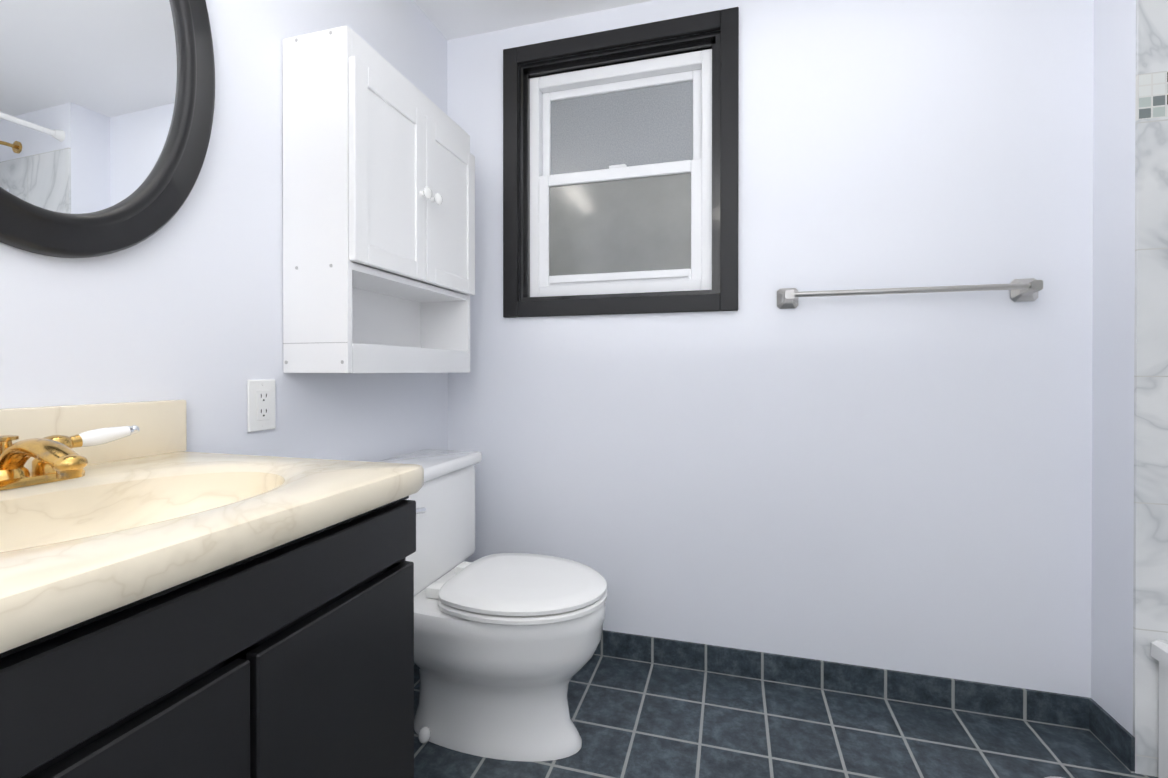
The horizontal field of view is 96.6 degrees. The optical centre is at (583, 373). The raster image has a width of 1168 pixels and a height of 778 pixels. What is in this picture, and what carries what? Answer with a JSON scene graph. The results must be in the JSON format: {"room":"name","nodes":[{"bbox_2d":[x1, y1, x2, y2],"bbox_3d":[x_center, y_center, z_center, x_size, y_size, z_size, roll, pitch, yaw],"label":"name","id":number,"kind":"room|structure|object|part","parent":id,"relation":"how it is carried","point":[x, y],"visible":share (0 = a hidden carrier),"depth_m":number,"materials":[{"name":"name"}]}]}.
{"room":"bathroom","nodes":[
{"label":"bathroom","id":0,"kind":"room"},
{"bbox_2d":[0,0,447,461],"bbox_3d":[-0.946,-0.130,0.543,0.100,2.185,3.100,0,0,16],"label":"wall","id":1,"kind":"structure","parent":0,"point":[185,302],"depth_m":1.09,"materials":[{"name":"white paint"}]},
{"bbox_2d":[0,0,214,257],"bbox_3d":[-0.804,-0.574,0.787,0.028,0.790,0.520,0,0,16],"label":"mirror","id":2,"kind":"object","parent":1,"relation":"attached to","point":[106,113],"visible":1,"depth_m":0.85,"materials":[{"name":"black mirror"}]},
{"bbox_2d":[247,379,275,431],"bbox_3d":[-0.715,0.071,1.158,0.009,0.114,0.070,0,0,16],"label":"electrical outlet","id":3,"kind":"object","parent":1,"relation":"attached to","point":[261,410],"visible":1,"depth_m":1.15,"materials":[{"name":"white plastic"}]},
{"bbox_2d":[283,25,474,372],"bbox_3d":[-0.515,-0.390,1.457,0.228,0.778,0.572,0,0,16],"label":"upper cabinet","id":4,"kind":"object","parent":1,"relation":"attached to","point":[378,217],"visible":1,"depth_m":1.23,"materials":[{"name":"white laminate"}]},
{"bbox_3d":[-0.428,-0.482,1.432,0.047,0.455,0.567,0,0,16],"label":"door","id":5,"kind":"part","parent":4,"relation":"part of","materials":[{"name":"white laminate"}]},
{"bbox_2d":[413,0,652,39],"bbox_3d":[0.425,-1.246,0.152,2.950,0.050,3.100,0,0,16],"label":"ceiling","id":6,"kind":"structure","parent":0,"point":[452,19],"depth_m":1.77,"materials":[{"name":"white paint"}]},
{"bbox_2d":[447,0,1093,697],"bbox_3d":[0.444,-0.135,1.710,1.942,2.185,0.100,0,0,16],"label":"wall","id":7,"kind":"structure","parent":0,"point":[899,482],"depth_m":1.56,"materials":[{"name":"white paint"}]},
{"bbox_2d":[503,7,738,317],"bbox_3d":[0.114,-0.672,1.792,0.800,0.948,0.118,0,0,16],"label":"window","id":8,"kind":"structure","parent":7,"relation":"in","point":[621,178],"depth_m":1.79,"materials":[{"name":"white plastic"}]},
{"bbox_3d":[0.123,-0.672,1.824,0.690,0.838,0.050,0,0,16],"label":"glass","id":9,"kind":"part","parent":8,"relation":"part of","materials":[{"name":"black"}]},
{"bbox_2d":[594,630,1088,730],"bbox_3d":[0.426,0.915,1.663,1.934,0.085,0.008,0,0,16],"label":"baseboard","id":10,"kind":"structure","parent":7,"relation":"attached to","point":[1051,708],"depth_m":1.55,"materials":[{"name":"tile"}]},
{"bbox_2d":[777,278,1042,308],"bbox_3d":[0.911,-0.229,1.489,0.673,0.062,0.066,0,0,16],"label":"towel rail","id":11,"kind":"object","parent":7,"relation":"attached to","point":[1020,289],"visible":1,"depth_m":1.45,"materials":[{"name":"silver metal"}]},
{"bbox_2d":[414,655,1157,777],"bbox_3d":[0.425,0.989,0.161,2.950,0.050,3.100,0,0,16],"label":"floor","id":12,"kind":"structure","parent":0,"point":[632,719],"depth_m":1.36,"materials":[{"name":"tile"}]},
{"bbox_2d":[0,400,423,777],"bbox_3d":[-0.579,0.507,0.632,0.556,0.911,0.635,0,0,16],"label":"bathroom vanity","id":13,"kind":"object","parent":12,"relation":"on","point":[170,607],"visible":1,"depth_m":0.58,"materials":[{"name":"black paint"}]},
{"bbox_2d":[0,425,139,489],"bbox_3d":[-0.700,0.114,0.664,0.162,0.066,0.303,0,0,16],"label":"faucet","id":14,"kind":"object","parent":13,"relation":"on","point":[55,466],"depth_m":0.69,"materials":[{"name":"gold metal"}]},
{"bbox_3d":[-0.357,0.581,0.554,0.018,0.562,0.577,0,0,16],"label":"door","id":15,"kind":"part","parent":13,"relation":"part of","materials":[{"name":"black paint"}]},
{"bbox_2d":[376,449,606,761],"bbox_3d":[-0.275,0.606,1.410,0.686,0.706,0.510,0,0,16],"label":"toilet","id":16,"kind":"object","parent":12,"relation":"on","point":[506,645],"visible":0.81,"depth_m":1.30,"materials":[{"name":"white ceramic"}]},
{"bbox_3d":[-0.493,0.420,1.470,0.234,0.334,0.510,0,0,16],"label":"tank","id":17,"kind":"part","parent":16,"relation":"part of","materials":[{"name":"white ceramic"}]},
{"bbox_3d":[-0.165,0.559,1.378,0.456,0.044,0.372,0,0,16],"label":"seat","id":18,"kind":"part","parent":16,"relation":"part of","materials":[{"name":"white plastic"}]},
{"bbox_2d":[1150,640,1167,777],"bbox_3d":[1.509,0.798,0.399,0.774,0.330,1.529,0,0,16],"label":"bathtub","id":19,"kind":"object","parent":12,"relation":"on","point":[1159,651],"visible":1,"depth_m":1.22,"materials":[{"name":"white ceramic"}]},
{"bbox_2d":[1091,0,1135,734],"bbox_3d":[1.795,-0.133,1.250,0.908,2.185,0.251,0,0,16],"label":"wall","id":20,"kind":"structure","parent":0,"point":[1114,96],"depth_m":1.32,"materials":[{"name":"white paint"}]},
{"bbox_2d":[1089,698,1134,772],"bbox_3d":[1.340,0.917,1.327,0.008,0.085,0.159,0,0,16],"label":"baseboard return","id":21,"kind":"object","parent":20,"relation":"attached to","point":[1113,736],"visible":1,"depth_m":1.31,"materials":[{"name":"tile"}]},
{"bbox_2d":[1133,0,1167,776],"bbox_3d":[1.712,-0.028,1.139,0.808,1.976,0.008,0,0,16],"label":"wall tile","id":22,"kind":"structure","parent":20,"relation":"attached to","point":[1150,590],"depth_m":1.24,"materials":[{"name":"tile"}]}
]}

